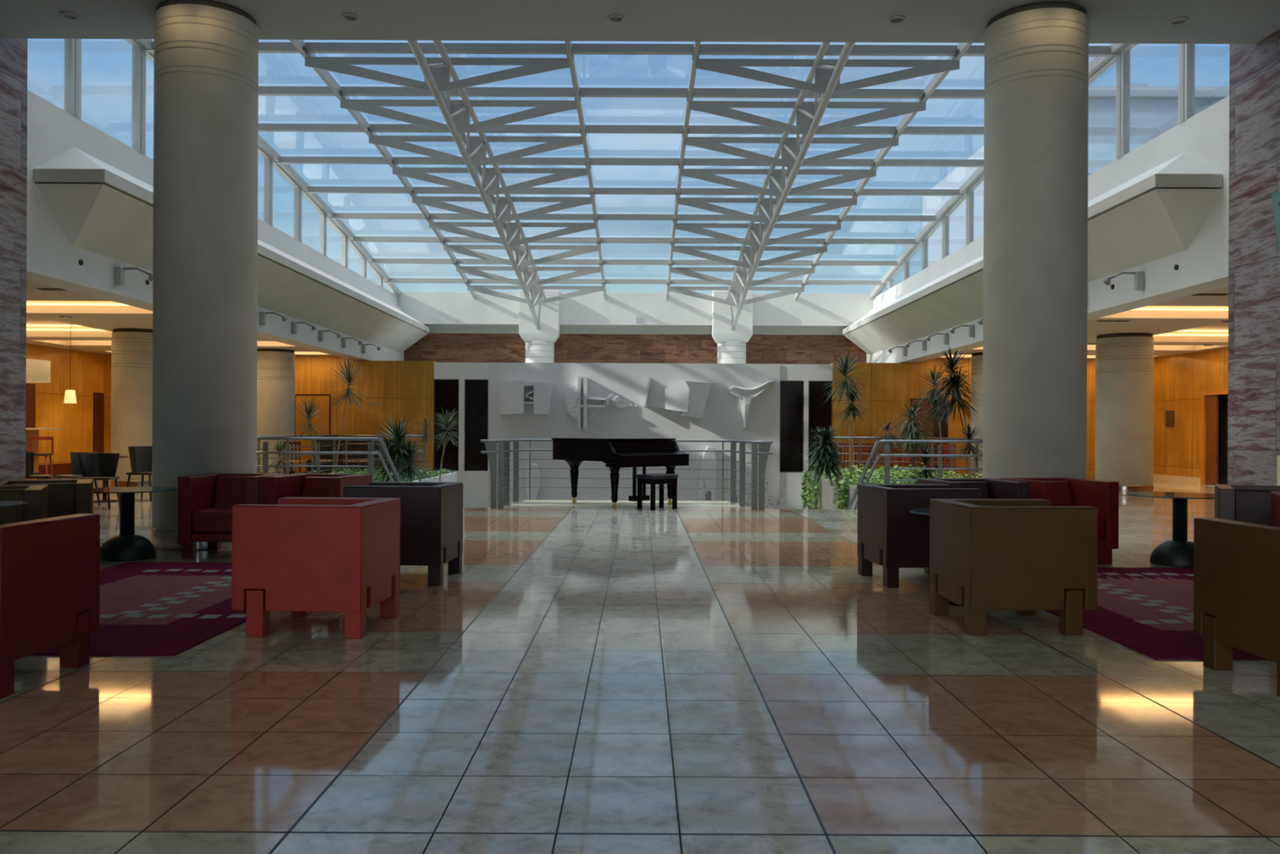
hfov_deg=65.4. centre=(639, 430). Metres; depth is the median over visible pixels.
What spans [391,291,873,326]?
wall
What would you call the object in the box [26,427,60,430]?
countertop
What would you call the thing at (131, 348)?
column
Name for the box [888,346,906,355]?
wall spotlight
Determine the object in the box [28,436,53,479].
bar stool
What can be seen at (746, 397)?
relief
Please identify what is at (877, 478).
foliage
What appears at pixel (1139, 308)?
recessed light
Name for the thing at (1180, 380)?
wall
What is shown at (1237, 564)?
armchair
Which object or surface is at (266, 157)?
window
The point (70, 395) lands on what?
pendant lamp
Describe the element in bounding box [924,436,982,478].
railing
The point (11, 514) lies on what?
cushion
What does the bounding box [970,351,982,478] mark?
column
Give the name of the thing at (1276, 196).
sign panel
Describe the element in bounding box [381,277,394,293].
window
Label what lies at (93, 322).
ceiling
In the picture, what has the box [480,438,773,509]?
railing
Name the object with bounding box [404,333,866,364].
wall
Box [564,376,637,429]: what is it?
relief
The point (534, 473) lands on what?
relief
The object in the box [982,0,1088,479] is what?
column
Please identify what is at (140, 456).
dining chair
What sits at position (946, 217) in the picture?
window
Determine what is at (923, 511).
round table
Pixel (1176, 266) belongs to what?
socket
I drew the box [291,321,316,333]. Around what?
wall spotlight
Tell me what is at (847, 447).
slat chair
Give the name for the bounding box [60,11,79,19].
recessed light
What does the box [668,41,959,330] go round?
roof truss
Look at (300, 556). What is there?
armchair
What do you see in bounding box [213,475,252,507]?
cushion
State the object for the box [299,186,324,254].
window
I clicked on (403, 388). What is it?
wall
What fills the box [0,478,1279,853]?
floor
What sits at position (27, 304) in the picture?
recessed light
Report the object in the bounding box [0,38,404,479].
wall
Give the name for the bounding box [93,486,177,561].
round table
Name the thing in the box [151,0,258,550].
column
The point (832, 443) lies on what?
slat chair
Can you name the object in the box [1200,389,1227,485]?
door
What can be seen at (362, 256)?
window
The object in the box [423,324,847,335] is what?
trim
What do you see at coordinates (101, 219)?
sloped soffit
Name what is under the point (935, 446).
slat chair
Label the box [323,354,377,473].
dracaena
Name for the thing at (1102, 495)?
armchair
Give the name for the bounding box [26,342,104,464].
wall
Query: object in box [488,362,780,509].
wall
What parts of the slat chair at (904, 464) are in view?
backrest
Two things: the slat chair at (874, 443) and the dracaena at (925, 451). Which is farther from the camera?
the slat chair at (874, 443)
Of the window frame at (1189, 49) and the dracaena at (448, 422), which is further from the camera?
the dracaena at (448, 422)
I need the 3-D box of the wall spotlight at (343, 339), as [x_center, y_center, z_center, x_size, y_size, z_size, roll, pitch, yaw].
[-6.789,-2.068,23.493,0.508,0.254,0.126,0,0,-36]
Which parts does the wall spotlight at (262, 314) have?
arm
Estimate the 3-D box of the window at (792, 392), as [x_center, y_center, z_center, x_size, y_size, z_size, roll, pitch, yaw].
[3.905,-0.102,25.705,0.630,2.360,0.050,0,0,0]
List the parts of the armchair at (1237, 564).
leg, leg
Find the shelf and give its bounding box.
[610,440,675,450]
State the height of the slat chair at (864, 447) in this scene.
0.900 m
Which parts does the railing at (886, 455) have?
post, rail, rail, rail, rail, post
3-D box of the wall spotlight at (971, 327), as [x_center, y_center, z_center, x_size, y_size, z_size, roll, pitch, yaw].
[6.508,-2.007,20.133,0.508,0.254,0.126,0,0,36]
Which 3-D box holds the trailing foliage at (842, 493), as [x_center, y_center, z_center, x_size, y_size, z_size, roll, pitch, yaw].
[3.777,1.503,18.888,0.330,1.155,1.048,0,0,0]
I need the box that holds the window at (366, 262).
[360,257,382,286]
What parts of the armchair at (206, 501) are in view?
leg, rail, leg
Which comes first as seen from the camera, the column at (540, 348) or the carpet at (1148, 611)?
the carpet at (1148, 611)
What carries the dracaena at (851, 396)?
in the planter at (824, 499)
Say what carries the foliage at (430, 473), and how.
in the planter at (450, 477)
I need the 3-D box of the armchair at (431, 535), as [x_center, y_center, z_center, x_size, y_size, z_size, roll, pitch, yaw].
[-1.895,0.812,8.057,0.768,0.758,0.740,0,0,3]
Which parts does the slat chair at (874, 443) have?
backrest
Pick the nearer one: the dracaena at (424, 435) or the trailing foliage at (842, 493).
the trailing foliage at (842, 493)
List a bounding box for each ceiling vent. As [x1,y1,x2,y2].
[35,288,67,290]
[1096,320,1130,321]
[1191,293,1228,295]
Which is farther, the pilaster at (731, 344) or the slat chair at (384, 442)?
the pilaster at (731, 344)
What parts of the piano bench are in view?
leg, leg, seat frame, leg, leg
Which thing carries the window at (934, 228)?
in the wall at (1215, 116)
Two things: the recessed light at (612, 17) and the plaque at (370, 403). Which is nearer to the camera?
the recessed light at (612, 17)
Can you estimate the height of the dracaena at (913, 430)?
1.650 m
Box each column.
[110,328,152,487]
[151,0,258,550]
[256,348,295,474]
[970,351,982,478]
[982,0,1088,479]
[1094,332,1153,496]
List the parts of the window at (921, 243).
frame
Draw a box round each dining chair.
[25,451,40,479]
[25,452,52,479]
[55,452,100,505]
[75,453,119,509]
[125,445,151,501]
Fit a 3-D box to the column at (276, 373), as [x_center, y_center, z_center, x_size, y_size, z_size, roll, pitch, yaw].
[-8.848,-0.390,24.000,1.031,3.100,1.031,0,0,-37]
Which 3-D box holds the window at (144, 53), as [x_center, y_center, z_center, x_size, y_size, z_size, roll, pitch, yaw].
[-7.144,-4.739,14.988,0.130,1.572,1.665,0,0,0]
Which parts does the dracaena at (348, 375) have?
stem, crown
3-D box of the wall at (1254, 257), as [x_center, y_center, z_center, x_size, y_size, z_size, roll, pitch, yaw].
[6.961,-2.468,11.900,0.500,7.400,35.800,0,0,0]
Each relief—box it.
[499,379,553,414]
[524,462,540,499]
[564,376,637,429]
[643,376,712,417]
[697,446,716,500]
[728,380,776,428]
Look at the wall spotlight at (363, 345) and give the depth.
25.03 m
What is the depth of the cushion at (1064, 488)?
9.48 m
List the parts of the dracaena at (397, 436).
crown, crown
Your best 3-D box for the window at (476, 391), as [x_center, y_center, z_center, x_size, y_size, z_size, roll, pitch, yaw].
[-4.209,-0.139,25.705,0.620,2.360,0.050,0,0,0]
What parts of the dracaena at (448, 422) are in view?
stem, crown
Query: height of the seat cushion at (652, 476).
0.060 m
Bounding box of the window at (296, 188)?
[270,157,299,240]
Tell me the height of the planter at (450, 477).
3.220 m
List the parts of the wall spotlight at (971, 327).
arm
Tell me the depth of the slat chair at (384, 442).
23.67 m
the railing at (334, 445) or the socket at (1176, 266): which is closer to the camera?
the socket at (1176, 266)
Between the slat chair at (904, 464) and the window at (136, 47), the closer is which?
the window at (136, 47)
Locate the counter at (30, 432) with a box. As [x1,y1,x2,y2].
[26,427,60,479]
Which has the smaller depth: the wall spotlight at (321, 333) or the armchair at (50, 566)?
the armchair at (50, 566)
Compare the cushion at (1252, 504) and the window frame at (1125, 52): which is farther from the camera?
the window frame at (1125, 52)
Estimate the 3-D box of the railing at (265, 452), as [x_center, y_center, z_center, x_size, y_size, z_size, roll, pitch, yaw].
[-5.543,0.639,15.527,2.920,1.072,0.093,0,0,0]
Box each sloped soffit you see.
[35,183,428,352]
[843,188,1221,355]
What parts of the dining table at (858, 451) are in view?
leg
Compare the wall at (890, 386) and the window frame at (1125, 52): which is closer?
the window frame at (1125, 52)
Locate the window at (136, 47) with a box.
[75,38,141,152]
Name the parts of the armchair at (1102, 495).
rail, leg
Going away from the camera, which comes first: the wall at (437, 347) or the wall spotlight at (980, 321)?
the wall spotlight at (980, 321)
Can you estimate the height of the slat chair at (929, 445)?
0.900 m
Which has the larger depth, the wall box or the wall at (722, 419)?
the wall box
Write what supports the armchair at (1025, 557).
on the floor
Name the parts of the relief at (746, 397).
stem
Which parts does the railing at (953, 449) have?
post, rail, post, rail, rail, rail, post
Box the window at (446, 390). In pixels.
[433,378,458,471]
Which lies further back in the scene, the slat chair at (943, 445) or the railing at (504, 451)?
the slat chair at (943, 445)
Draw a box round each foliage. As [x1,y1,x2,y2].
[303,465,454,481]
[799,471,821,509]
[808,462,982,489]
[830,479,848,509]
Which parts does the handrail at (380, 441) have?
rail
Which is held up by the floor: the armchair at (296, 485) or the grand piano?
the armchair at (296, 485)
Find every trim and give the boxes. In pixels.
[33,168,429,332]
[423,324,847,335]
[842,173,1222,334]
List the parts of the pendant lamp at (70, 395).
lamp shade, cord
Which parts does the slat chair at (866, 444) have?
backrest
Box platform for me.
[482,499,773,509]
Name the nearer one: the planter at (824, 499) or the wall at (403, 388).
the planter at (824, 499)
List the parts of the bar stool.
frame, seat, leg, leg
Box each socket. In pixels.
[79,259,83,265]
[1173,264,1178,270]
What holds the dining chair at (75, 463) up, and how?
on the floor
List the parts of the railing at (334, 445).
post, post, rail, rail, rail, rail, post, rail, post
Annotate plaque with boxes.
[368,402,382,405]
[1165,410,1174,426]
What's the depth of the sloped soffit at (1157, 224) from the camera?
13.45 m
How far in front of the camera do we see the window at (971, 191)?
20.70 m
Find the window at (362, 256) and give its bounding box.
[346,235,364,277]
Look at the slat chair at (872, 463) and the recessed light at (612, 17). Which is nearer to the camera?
the recessed light at (612, 17)
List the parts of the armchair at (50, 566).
leg, leg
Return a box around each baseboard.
[38,462,71,479]
[1153,474,1200,484]
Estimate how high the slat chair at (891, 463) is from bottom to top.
0.900 m
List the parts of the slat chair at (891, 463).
seat, backrest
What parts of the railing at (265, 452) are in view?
post, rail, rail, rail, post, post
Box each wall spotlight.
[114,266,152,285]
[259,311,287,324]
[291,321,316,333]
[318,329,341,341]
[341,337,362,347]
[361,343,381,353]
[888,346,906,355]
[905,339,926,350]
[925,333,948,344]
[949,324,974,337]
[977,319,982,324]
[1102,271,1144,289]
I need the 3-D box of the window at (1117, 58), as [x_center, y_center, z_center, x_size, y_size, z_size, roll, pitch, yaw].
[6.886,-4.675,14.988,0.130,1.572,1.665,0,0,0]
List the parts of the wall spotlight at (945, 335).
arm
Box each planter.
[330,471,457,481]
[808,475,944,509]
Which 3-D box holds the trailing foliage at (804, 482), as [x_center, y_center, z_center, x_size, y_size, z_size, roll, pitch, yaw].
[3.770,1.567,22.064,0.323,1.323,1.821,0,0,0]
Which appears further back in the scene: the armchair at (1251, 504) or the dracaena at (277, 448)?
the dracaena at (277, 448)
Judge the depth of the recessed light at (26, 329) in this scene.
20.75 m
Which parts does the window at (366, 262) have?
frame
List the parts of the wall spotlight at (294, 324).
arm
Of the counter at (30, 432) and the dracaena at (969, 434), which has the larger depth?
the counter at (30, 432)
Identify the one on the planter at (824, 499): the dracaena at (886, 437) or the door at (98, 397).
the dracaena at (886, 437)
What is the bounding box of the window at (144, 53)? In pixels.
[140,45,154,155]
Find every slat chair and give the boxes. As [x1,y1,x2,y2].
[283,441,308,473]
[320,441,337,473]
[342,441,368,471]
[378,441,396,468]
[829,443,845,467]
[831,444,848,473]
[848,443,870,471]
[848,444,866,471]
[869,443,890,474]
[871,444,884,467]
[889,444,909,472]
[890,443,906,472]
[910,447,927,466]
[911,444,931,474]
[929,444,951,477]
[933,444,956,476]
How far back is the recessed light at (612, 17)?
10.24 m
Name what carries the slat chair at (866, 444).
on the floor
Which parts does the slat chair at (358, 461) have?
backrest, seat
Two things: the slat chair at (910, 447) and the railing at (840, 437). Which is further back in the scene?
the slat chair at (910, 447)
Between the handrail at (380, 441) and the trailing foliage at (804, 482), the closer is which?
the handrail at (380, 441)
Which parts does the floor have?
trim, trim, trim, trim, trim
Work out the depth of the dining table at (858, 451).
24.49 m
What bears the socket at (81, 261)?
attached to the wall at (52, 259)
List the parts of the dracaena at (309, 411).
stem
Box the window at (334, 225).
[324,213,346,266]
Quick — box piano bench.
[636,473,677,510]
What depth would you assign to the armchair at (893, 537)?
7.69 m
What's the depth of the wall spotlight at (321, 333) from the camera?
21.67 m
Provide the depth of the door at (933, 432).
25.62 m
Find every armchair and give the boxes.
[0,478,93,517]
[0,484,48,524]
[0,513,100,698]
[177,473,286,558]
[231,497,400,639]
[263,473,371,504]
[343,481,462,585]
[857,484,982,587]
[916,478,1029,498]
[928,498,1097,635]
[999,477,1119,564]
[1193,517,1279,697]
[1214,484,1279,525]
[1270,490,1279,527]
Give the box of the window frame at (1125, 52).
[1120,43,1184,156]
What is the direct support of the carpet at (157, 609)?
on the floor
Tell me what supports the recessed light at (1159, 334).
in the ceiling at (1183, 325)
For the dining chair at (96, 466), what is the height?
0.823 m
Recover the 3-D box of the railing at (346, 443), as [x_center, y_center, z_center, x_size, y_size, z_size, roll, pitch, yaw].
[-5.978,0.636,23.300,1.970,1.073,0.048,0,0,0]
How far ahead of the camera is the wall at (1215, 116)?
13.52 m
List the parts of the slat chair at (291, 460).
leg, backrest, seat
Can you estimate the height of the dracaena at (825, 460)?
1.239 m
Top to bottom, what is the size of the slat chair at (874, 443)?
0.900 m
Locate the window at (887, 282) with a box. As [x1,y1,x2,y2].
[876,279,888,295]
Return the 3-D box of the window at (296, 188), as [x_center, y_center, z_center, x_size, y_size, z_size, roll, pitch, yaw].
[-7.144,-4.621,19.938,0.130,1.338,1.665,0,0,0]
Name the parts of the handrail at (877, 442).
rail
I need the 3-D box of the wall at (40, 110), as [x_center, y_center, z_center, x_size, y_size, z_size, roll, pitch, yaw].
[-6.864,-3.151,19.990,1.384,1.600,18.420,0,0,0]
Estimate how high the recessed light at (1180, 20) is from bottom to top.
0.024 m
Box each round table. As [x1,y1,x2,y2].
[0,499,27,507]
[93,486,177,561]
[909,507,964,606]
[1126,491,1214,567]
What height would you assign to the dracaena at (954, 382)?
2.525 m
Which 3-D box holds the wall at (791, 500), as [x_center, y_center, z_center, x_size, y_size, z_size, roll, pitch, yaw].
[4.264,1.254,25.790,1.360,5.930,0.320,0,0,0]
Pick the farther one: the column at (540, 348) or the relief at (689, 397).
the column at (540, 348)
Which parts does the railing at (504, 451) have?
post, post, post, post, post, rail, rail, rail, rail, rail, rail, post, post, post, post, post, post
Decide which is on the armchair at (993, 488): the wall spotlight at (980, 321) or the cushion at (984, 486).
the cushion at (984, 486)
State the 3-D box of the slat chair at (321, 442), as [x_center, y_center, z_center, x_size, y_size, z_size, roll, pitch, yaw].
[-7.483,0.716,23.895,0.420,0.900,0.430,0,0,-11]
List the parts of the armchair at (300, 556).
leg, leg, leg, leg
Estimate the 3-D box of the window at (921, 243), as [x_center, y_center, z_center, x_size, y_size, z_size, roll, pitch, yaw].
[6.885,-4.288,24.887,0.130,0.799,1.665,0,0,0]
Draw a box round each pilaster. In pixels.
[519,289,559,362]
[711,290,752,363]
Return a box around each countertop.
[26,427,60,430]
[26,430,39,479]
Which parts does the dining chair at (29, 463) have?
backrest, seat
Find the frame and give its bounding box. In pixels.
[133,39,1128,300]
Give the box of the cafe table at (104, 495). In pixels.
[93,455,128,502]
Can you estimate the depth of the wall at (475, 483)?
25.65 m
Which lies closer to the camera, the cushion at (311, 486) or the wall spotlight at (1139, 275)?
the cushion at (311, 486)
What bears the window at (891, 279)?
in the wall at (1215, 116)
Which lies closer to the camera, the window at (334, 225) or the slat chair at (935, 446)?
the window at (334, 225)
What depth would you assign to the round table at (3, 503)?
6.66 m
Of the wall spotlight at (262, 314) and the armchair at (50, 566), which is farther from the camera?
the wall spotlight at (262, 314)
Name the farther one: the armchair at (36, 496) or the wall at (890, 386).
the wall at (890, 386)
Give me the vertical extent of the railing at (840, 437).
1.073 m
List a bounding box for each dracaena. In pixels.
[268,440,294,473]
[287,394,329,460]
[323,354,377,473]
[366,414,432,481]
[413,417,437,478]
[431,408,465,480]
[804,424,848,486]
[821,346,871,482]
[868,422,903,457]
[889,400,937,475]
[902,443,945,484]
[910,364,948,477]
[924,347,982,478]
[950,423,982,478]
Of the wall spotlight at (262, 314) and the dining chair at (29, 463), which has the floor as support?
the dining chair at (29, 463)
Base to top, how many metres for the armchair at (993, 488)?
0.758 m
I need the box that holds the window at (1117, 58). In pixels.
[1088,49,1121,159]
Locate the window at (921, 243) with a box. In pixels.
[904,238,928,279]
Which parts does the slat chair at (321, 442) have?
backrest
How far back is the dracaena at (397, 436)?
17.49 m
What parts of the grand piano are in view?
leg, leg, lid, arm, leg, arm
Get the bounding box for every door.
[26,382,35,427]
[93,392,103,453]
[294,394,330,473]
[910,398,948,475]
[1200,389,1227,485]
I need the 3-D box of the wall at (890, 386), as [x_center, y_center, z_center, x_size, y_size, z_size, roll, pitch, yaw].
[9.126,-0.284,25.800,8.350,3.750,0.300,0,0,0]
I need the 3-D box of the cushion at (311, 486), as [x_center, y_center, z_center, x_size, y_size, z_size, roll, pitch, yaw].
[-3.038,0.664,9.684,0.493,0.425,0.161,0,0,6]
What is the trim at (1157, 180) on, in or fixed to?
attached to the wall at (1215, 116)
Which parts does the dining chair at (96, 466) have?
seat, backrest, leg, leg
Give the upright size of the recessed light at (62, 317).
0.024 m
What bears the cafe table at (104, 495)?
on the floor
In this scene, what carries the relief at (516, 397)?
attached to the wall at (722, 419)
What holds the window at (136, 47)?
in the wall at (40, 110)
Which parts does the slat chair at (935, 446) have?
backrest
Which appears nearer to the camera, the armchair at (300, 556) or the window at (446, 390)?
the armchair at (300, 556)
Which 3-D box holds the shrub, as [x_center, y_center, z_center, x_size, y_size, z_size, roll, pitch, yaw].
[2.046,2.608,20.373,1.801,3.209,1.312,0,0,21]
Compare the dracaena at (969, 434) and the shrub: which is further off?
the shrub
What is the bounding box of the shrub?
[694,479,786,509]
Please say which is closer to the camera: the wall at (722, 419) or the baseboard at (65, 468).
the baseboard at (65, 468)
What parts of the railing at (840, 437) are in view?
post, rail, rail, rail, rail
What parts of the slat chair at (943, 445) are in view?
seat, backrest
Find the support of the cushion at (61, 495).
on the armchair at (65, 496)
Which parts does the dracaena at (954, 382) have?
crown, crown, stem, stem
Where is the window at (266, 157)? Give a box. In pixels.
[257,146,270,224]
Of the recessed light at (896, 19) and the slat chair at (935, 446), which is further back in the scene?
the slat chair at (935, 446)
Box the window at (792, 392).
[779,380,804,472]
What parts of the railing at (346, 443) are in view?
post, rail, rail, rail, rail, post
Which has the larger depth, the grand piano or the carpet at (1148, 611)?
the grand piano
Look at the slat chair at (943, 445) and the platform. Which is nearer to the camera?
the platform
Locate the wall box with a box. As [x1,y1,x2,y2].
[635,316,641,322]
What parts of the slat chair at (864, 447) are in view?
seat, backrest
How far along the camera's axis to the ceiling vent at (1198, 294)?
13.56 m
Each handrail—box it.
[377,437,401,481]
[846,439,880,510]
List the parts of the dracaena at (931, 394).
crown, crown, stem, stem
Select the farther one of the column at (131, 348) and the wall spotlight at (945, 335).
the wall spotlight at (945, 335)
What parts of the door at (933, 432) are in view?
frame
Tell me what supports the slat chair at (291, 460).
on the floor
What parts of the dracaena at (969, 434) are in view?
stem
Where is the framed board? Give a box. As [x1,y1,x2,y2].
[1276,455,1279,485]
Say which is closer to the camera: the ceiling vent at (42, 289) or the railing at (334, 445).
the ceiling vent at (42, 289)
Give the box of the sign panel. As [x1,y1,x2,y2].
[1271,191,1279,255]
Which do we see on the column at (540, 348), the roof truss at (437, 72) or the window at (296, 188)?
the roof truss at (437, 72)
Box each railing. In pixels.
[256,434,342,474]
[256,436,378,481]
[342,434,426,471]
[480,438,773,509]
[833,436,924,470]
[879,440,982,484]
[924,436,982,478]
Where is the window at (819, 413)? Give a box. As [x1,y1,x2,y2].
[808,380,832,472]
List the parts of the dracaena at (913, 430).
crown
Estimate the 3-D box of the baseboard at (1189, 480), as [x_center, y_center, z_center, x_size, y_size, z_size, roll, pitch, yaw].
[12.980,1.179,24.350,0.030,0.160,2.600,0,0,0]
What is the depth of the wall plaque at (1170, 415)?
24.38 m
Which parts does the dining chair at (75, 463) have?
seat, backrest, leg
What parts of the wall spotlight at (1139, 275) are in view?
arm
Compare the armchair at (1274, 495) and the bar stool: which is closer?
the armchair at (1274, 495)
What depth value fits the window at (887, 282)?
27.86 m
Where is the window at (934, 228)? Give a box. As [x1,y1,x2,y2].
[923,215,949,269]
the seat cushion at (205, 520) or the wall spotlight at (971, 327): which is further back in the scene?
the wall spotlight at (971, 327)
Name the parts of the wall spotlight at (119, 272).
arm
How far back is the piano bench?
15.18 m
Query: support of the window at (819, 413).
attached to the wall at (791, 500)
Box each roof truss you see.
[304,40,603,329]
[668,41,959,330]
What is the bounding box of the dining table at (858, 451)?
[853,449,906,472]
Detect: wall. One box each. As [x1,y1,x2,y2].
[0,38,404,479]
[26,89,425,325]
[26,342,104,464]
[103,354,436,471]
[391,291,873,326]
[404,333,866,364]
[434,362,488,507]
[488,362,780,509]
[779,364,832,509]
[831,358,1096,479]
[848,95,1229,326]
[866,28,1279,485]
[1152,346,1228,477]
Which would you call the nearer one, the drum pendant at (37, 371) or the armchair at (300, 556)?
the armchair at (300, 556)
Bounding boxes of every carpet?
[29,561,246,656]
[1045,567,1268,660]
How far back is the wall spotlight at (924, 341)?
23.33 m
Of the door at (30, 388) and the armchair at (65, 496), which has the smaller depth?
the armchair at (65, 496)
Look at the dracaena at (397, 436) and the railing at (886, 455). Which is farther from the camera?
the dracaena at (397, 436)
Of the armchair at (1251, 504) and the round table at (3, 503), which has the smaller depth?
the round table at (3, 503)
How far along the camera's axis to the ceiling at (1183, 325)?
17.59 m
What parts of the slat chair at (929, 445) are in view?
backrest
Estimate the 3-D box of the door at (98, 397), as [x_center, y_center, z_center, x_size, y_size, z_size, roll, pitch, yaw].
[-13.786,0.087,25.375,0.030,2.100,0.450,0,0,0]
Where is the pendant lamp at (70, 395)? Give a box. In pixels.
[63,324,76,403]
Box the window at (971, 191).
[968,173,983,243]
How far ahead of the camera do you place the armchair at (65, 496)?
8.36 m
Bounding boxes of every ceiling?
[0,0,1279,44]
[26,280,330,355]
[935,285,1228,358]
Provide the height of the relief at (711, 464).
1.444 m
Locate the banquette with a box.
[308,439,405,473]
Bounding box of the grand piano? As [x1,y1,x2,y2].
[551,437,688,509]
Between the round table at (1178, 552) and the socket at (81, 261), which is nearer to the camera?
the round table at (1178, 552)
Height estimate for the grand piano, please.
1.074 m
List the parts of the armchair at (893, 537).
leg, leg, leg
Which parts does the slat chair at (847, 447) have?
backrest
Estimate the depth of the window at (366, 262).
26.59 m
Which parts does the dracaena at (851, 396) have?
crown, stem, stem, crown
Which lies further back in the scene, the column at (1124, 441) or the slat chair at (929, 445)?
the slat chair at (929, 445)
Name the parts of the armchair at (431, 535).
leg, leg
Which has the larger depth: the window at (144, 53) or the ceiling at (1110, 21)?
the window at (144, 53)
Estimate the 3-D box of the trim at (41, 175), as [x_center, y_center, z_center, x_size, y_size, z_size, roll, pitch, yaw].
[-6.577,-2.945,20.340,0.820,0.150,17.720,0,0,0]
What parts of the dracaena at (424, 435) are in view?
crown, stem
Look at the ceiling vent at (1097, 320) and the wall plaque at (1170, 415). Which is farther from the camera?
the wall plaque at (1170, 415)
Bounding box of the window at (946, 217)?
[943,189,968,257]
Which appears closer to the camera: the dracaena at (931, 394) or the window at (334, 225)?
the dracaena at (931, 394)
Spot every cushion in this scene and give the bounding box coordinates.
[0,488,25,524]
[9,482,75,517]
[192,507,231,533]
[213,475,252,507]
[301,476,333,497]
[636,473,677,479]
[955,481,989,498]
[1045,480,1072,506]
[1234,488,1279,525]
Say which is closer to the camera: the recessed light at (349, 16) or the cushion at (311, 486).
the cushion at (311, 486)
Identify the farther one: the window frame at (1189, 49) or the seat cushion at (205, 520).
the window frame at (1189, 49)
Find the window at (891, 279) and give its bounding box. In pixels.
[888,260,904,288]
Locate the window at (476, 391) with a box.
[464,379,488,471]
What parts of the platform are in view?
floor trim, floor trim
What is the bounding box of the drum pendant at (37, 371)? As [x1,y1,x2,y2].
[26,359,50,382]
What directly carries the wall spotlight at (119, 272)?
attached to the wall at (52, 259)
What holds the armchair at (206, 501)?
on the floor
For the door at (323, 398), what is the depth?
25.64 m
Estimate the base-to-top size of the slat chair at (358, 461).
0.900 m
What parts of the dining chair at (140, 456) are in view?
leg, seat, backrest, leg, leg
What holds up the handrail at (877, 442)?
attached to the staircase
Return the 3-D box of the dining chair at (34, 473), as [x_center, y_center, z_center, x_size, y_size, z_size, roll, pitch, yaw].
[-10.210,0.745,16.390,0.580,0.823,0.500,0,0,31]
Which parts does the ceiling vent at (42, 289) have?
frame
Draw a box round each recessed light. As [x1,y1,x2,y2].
[26,302,127,305]
[26,328,104,330]
[58,315,72,318]
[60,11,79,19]
[341,12,358,21]
[607,13,623,22]
[888,14,905,23]
[1131,307,1228,310]
[1155,333,1228,335]
[1168,16,1187,24]
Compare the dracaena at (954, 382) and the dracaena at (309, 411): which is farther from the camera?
the dracaena at (309, 411)
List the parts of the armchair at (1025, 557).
leg, leg, leg, leg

